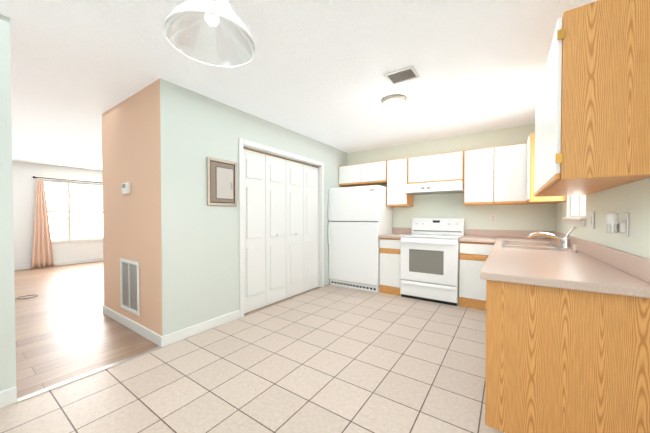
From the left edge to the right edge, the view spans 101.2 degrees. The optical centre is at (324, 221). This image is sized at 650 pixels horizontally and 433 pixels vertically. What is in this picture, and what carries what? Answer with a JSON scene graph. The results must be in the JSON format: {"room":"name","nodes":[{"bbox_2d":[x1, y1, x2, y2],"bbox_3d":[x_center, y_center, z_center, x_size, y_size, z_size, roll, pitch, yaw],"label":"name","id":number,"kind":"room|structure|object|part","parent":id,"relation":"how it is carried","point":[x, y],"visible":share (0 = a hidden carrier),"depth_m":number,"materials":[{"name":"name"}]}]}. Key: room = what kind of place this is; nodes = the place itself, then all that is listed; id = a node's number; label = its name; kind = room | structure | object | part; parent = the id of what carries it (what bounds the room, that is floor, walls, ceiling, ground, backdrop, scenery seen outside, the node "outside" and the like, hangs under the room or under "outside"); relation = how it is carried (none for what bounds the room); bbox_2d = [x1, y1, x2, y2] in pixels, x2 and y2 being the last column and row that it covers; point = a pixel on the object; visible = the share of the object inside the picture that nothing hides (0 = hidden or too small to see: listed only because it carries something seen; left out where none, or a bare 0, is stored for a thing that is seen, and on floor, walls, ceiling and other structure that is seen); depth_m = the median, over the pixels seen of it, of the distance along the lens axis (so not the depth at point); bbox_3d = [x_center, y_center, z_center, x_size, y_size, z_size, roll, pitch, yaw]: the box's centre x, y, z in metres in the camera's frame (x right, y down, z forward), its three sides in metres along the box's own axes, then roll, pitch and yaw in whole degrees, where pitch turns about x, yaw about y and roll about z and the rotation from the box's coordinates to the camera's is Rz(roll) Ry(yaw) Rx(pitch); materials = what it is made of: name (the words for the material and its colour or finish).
{"room":"kitchen","nodes":[
{"label":"kitchen","id":0,"kind":"room"},
{"bbox_2d":[0,14,15,391],"bbox_3d":[-2.829,-0.043,0.562,0.100,2.440,2.830,1,1,35],"label":"wall","id":1,"kind":"structure","parent":0,"point":[7,340],"depth_m":1.68,"materials":[{"name":"white paint"}]},
{"bbox_2d":[0,386,16,407],"bbox_3d":[-2.781,1.127,0.547,0.016,0.100,2.830,1,1,35],"label":"baseboard","id":2,"kind":"structure","parent":1,"relation":"attached to","point":[8,396],"depth_m":1.68,"materials":[{"name":"white wood"}]},
{"bbox_2d":[17,346,162,401],"bbox_3d":[-1.736,1.150,2.081,0.050,0.006,0.880,1,1,35],"label":"trim","id":3,"kind":"structure","parent":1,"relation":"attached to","point":[25,397],"depth_m":1.99,"materials":[{"name":"silver metal"}]},
{"bbox_2d":[12,161,102,265],"bbox_3d":[-6.922,-0.128,6.027,0.100,2.440,7.200,1,1,35],"label":"wall","id":4,"kind":"structure","parent":0,"point":[24,187],"depth_m":6.16,"materials":[{"name":"white paint"}]},
{"bbox_2d":[14,257,102,269],"bbox_3d":[-6.874,1.043,6.012,0.016,0.100,7.200,1,1,35],"label":"baseboard","id":5,"kind":"structure","parent":4,"relation":"attached to","point":[20,267],"depth_m":6.65,"materials":[{"name":"white wood"}]},
{"bbox_2d":[31,176,100,267],"bbox_3d":[-6.098,0.006,7.033,0.118,2.112,2.263,1,1,35],"label":"curtain","id":6,"kind":"object","parent":4,"relation":"attached to","point":[42,253],"visible":0.96,"depth_m":6.24,"materials":[{"name":"pink fabric"}]},
{"bbox_3d":[-6.620,0.038,6.245,0.086,2.073,0.373,1,1,35],"label":"curtain panel","id":7,"kind":"part","parent":6,"relation":"part of","materials":[{"name":"beige"}]},
{"bbox_2d":[44,180,102,244],"bbox_3d":[-6.160,-0.222,7.085,0.104,1.557,1.950,1,1,35],"label":"living room window","id":8,"kind":"structure","parent":4,"relation":"in","point":[69,240],"depth_m":6.71,"materials":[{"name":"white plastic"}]},
{"bbox_2d":[14,261,320,397],"bbox_3d":[-4.256,1.145,4.214,6.570,0.050,7.200,1,1,35],"label":"floor","id":9,"kind":"structure","parent":0,"point":[66,328],"depth_m":2.82,"materials":[{"name":"brown wood"}]},
{"bbox_2d":[102,305,163,346],"bbox_3d":[-2.106,1.091,2.861,1.526,0.100,0.020,1,1,35],"label":"baseboard","id":10,"kind":"structure","parent":9,"relation":"on","point":[134,326],"depth_m":2.74,"materials":[{"name":"white wood"}]},
{"bbox_2d":[164,310,239,346],"bbox_3d":[-1.238,1.092,2.791,0.016,0.100,0.835,1,1,35],"label":"baseboard","id":11,"kind":"structure","parent":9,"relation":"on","point":[176,336],"depth_m":2.72,"materials":[{"name":"white wood"}]},
{"bbox_2d":[0,284,503,432],"bbox_3d":[-0.227,1.188,1.444,3.210,0.050,7.200,1,1,35],"label":"floor","id":12,"kind":"structure","parent":0,"point":[329,358],"depth_m":1.95,"materials":[{"name":"beige tile"}]},
{"bbox_2d":[102,78,346,335],"bbox_3d":[-1.121,-0.101,4.290,1.510,2.440,3.490,1,1,35],"label":"wall block","id":13,"kind":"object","parent":12,"relation":"on","point":[170,231],"visible":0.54,"depth_m":2.74,"materials":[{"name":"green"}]},
{"bbox_2d":[122,182,130,193],"bbox_3d":[-2.107,-0.351,2.825,0.160,0.115,0.032,1,1,35],"label":"thermostat","id":14,"kind":"object","parent":13,"relation":"attached to","point":[126,187],"visible":0.98,"depth_m":2.79,"materials":[{"name":"white plastic"}]},
{"bbox_2d":[120,258,139,315],"bbox_3d":[-2.072,0.684,2.829,0.470,0.545,0.013,1,1,35],"label":"air vent grille","id":15,"kind":"object","parent":13,"relation":"attached to","point":[130,284],"visible":1,"depth_m":2.82,"materials":[{"name":"white metal"}]},
{"bbox_2d":[207,157,236,205],"bbox_3d":[-1.122,-0.422,2.933,0.018,0.505,0.370,1,1,35],"label":"electrical panel","id":16,"kind":"object","parent":13,"relation":"attached to","point":[221,182],"visible":1,"depth_m":2.91,"materials":[{"name":"beige"}]},
{"bbox_2d":[243,148,317,313],"bbox_3d":[-0.566,0.112,3.866,0.081,2.027,1.577,1,1,35],"label":"bifold closet doors","id":17,"kind":"structure","parent":13,"relation":"attached to","point":[280,228],"depth_m":3.71,"materials":[{"name":"white wood"}]},
{"bbox_2d":[239,138,323,317],"bbox_3d":[-0.553,0.073,3.856,0.116,2.105,1.725,1,1,35],"label":"trim","id":18,"kind":"structure","parent":13,"relation":"attached to","point":[242,143],"depth_m":3.50,"materials":[{"name":"white wood"}]},
{"bbox_2d":[328,185,391,291],"bbox_3d":[0.609,0.269,4.659,0.917,1.690,0.670,1,1,35],"label":"fridge","id":19,"kind":"object","parent":12,"relation":"on","point":[360,218],"visible":0.94,"depth_m":4.38,"materials":[{"name":"white metal"}]},
{"bbox_2d":[379,238,400,295],"bbox_3d":[1.166,0.686,4.349,0.341,0.865,0.615,1,1,35],"label":"base cabinet","id":20,"kind":"object","parent":12,"relation":"on","point":[390,279],"depth_m":4.09,"materials":[{"name":"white wood"}]},
{"bbox_2d":[379,234,405,237],"bbox_3d":[1.160,0.234,4.333,0.341,0.040,0.637,1,1,35],"label":"countertop","id":21,"kind":"structure","parent":20,"relation":"on","point":[385,235],"depth_m":4.10,"materials":[{"name":"laminate"}]},
{"bbox_2d":[400,218,464,305],"bbox_3d":[1.596,0.539,3.976,0.779,1.170,0.685,1,1,35],"label":"range","id":22,"kind":"object","parent":12,"relation":"on","point":[429,259],"visible":0.98,"depth_m":3.77,"materials":[{"name":"white metal"}]},
{"bbox_2d":[459,242,494,309],"bbox_3d":[2.138,0.696,3.681,0.437,0.865,0.615,1,1,35],"label":"base cabinet","id":23,"kind":"object","parent":12,"relation":"on","point":[472,255],"depth_m":3.47,"materials":[{"name":"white wood"}]},
{"bbox_2d":[459,234,494,241],"bbox_3d":[2.123,0.244,3.671,0.417,0.040,0.637,1,1,35],"label":"countertop","id":24,"kind":"structure","parent":23,"relation":"on","point":[468,237],"depth_m":3.51,"materials":[{"name":"laminate"}]},
{"bbox_2d":[501,240,566,250],"bbox_3d":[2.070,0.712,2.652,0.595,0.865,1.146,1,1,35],"label":"sink","id":25,"kind":"object","parent":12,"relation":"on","point":[504,243],"depth_m":2.65,"materials":[{"name":"silver metal"}]},
{"bbox_2d":[483,282,649,432],"bbox_3d":[1.250,0.730,1.463,0.599,0.865,0.593,1,1,35],"label":"base cabinet","id":26,"kind":"object","parent":12,"relation":"on","point":[567,333],"depth_m":1.21,"materials":[{"name":"brown wood"}]},
{"bbox_2d":[479,238,649,297],"bbox_3d":[1.895,0.263,2.417,0.627,0.040,2.962,1,1,35],"label":"countertop","id":27,"kind":"structure","parent":26,"relation":"on","point":[564,267],"depth_m":1.40,"materials":[{"name":"laminate"}]},
{"bbox_2d":[0,0,597,170],"bbox_3d":[-2.934,-1.335,3.266,9.780,0.060,7.400,1,1,35],"label":"ceiling","id":28,"kind":"structure","parent":0,"point":[316,70],"depth_m":2.21,"materials":[{"name":"white paint"}]},
{"bbox_2d":[162,0,256,67],"bbox_3d":[-0.573,-1.088,1.355,0.438,0.373,0.438,1,1,35],"label":"pendant light","id":29,"kind":"object","parent":28,"relation":"hanging from","point":[214,10],"visible":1,"depth_m":1.33,"materials":[{"name":"white glass"}]},
{"bbox_2d":[382,94,406,109],"bbox_3d":[0.738,-1.252,2.854,0.260,0.092,0.260,1,1,35],"label":"dome ceiling light","id":30,"kind":"object","parent":28,"relation":"attached to","point":[394,102],"visible":1,"depth_m":2.78,"materials":[{"name":"white glass"}]},
{"bbox_2d":[383,65,419,85],"bbox_3d":[0.678,-1.284,2.361,0.260,0.012,0.220,1,1,35],"label":"ceiling vent","id":31,"kind":"object","parent":28,"relation":"in","point":[405,74],"visible":0.98,"depth_m":2.35,"materials":[{"name":"white metal"}]},
{"bbox_2d":[347,123,555,234],"bbox_3d":[1.743,-0.102,4.378,3.310,2.440,0.100,1,1,35],"label":"wall","id":32,"kind":"structure","parent":0,"point":[535,217],"depth_m":4.04,"materials":[{"name":"white"}]},
{"bbox_2d":[339,142,526,206],"bbox_3d":[1.492,-0.626,4.279,2.793,0.770,0.327,1,1,35],"label":"upper cabinet","id":33,"kind":"object","parent":32,"relation":"attached to","point":[496,175],"visible":0.98,"depth_m":3.78,"materials":[{"name":"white wood"}]},
{"bbox_2d":[404,180,463,194],"bbox_3d":[1.673,-0.498,4.062,0.785,0.139,0.484,1,1,35],"label":"range hood","id":34,"kind":"object","parent":33,"relation":"attached to","point":[446,187],"visible":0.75,"depth_m":3.87,"materials":[{"name":"white metal"}]},
{"bbox_2d":[391,227,554,237],"bbox_3d":[2.083,0.168,4.073,2.156,0.100,0.019,1,1,35],"label":"backsplash","id":35,"kind":"structure","parent":32,"relation":"attached to","point":[482,233],"depth_m":3.73,"materials":[{"name":"laminate"}]},
{"bbox_2d":[490,214,495,221],"bbox_3d":[2.423,-0.041,3.845,0.075,0.115,0.008,1,1,35],"label":"electrical outlet","id":36,"kind":"object","parent":32,"relation":"attached to","point":[492,217],"visible":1,"depth_m":3.84,"materials":[{"name":"white plastic"}]},
{"bbox_2d":[556,177,649,258],"bbox_3d":[1.026,-0.042,0.502,0.100,2.440,7.100,1,1,35],"label":"wall","id":37,"kind":"structure","parent":0,"point":[632,199],"depth_m":1.48,"materials":[{"name":"white"}]},
{"bbox_2d":[526,133,565,203],"bbox_3d":[2.554,-0.607,3.097,0.325,0.770,0.402,1,1,35],"label":"upper cabinet","id":38,"kind":"object","parent":37,"relation":"attached to","point":[530,143],"depth_m":3.02,"materials":[{"name":"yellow wood"}]},
{"bbox_2d":[530,84,595,199],"bbox_3d":[1.765,-0.590,1.949,0.325,0.770,0.646,1,1,35],"label":"upper cabinet","id":39,"kind":"object","parent":37,"relation":"attached to","point":[534,194],"depth_m":2.16,"materials":[{"name":"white wood"}]},
{"bbox_2d":[562,195,586,226],"bbox_3d":[2.347,-0.418,2.471,0.110,0.910,0.910,1,1,35],"label":"kitchen window","id":40,"kind":"structure","parent":37,"relation":"in","point":[576,210],"depth_m":2.59,"materials":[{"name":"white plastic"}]},
{"bbox_2d":[589,212,594,228],"bbox_3d":[1.963,-0.007,1.965,0.010,0.125,0.120,1,1,35],"label":"switch plate","id":41,"kind":"object","parent":37,"relation":"attached to","point":[591,220],"visible":0.98,"depth_m":1.95,"materials":[{"name":"white plastic"}]},
{"bbox_2d":[538,0,649,191],"bbox_3d":[1.399,-0.582,1.417,0.325,0.770,0.645,1,1,35],"label":"upper cabinet","id":42,"kind":"object","parent":37,"relation":"attached to","point":[591,135],"depth_m":1.17,"materials":[{"name":"brown wood"}]},
{"bbox_2d":[555,231,649,281],"bbox_3d":[2.145,0.196,2.244,0.019,0.100,2.962,1,1,35],"label":"backsplash","id":43,"kind":"structure","parent":37,"relation":"attached to","point":[637,266],"depth_m":1.49,"materials":[{"name":"laminate"}]},
{"bbox_2d":[606,212,628,236],"bbox_3d":[1.548,0.015,1.419,0.074,0.127,0.076,1,1,35],"label":"outlet","id":44,"kind":"object","parent":37,"relation":"attached to","point":[612,218],"visible":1,"depth_m":1.41,"materials":[{"name":"white plastic"}]},
{"label":"outside","id":45,"kind":"structure","parent":0,"visible":0},
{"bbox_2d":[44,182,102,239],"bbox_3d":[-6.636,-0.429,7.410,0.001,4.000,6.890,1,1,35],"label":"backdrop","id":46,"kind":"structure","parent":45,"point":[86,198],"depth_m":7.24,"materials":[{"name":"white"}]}
]}

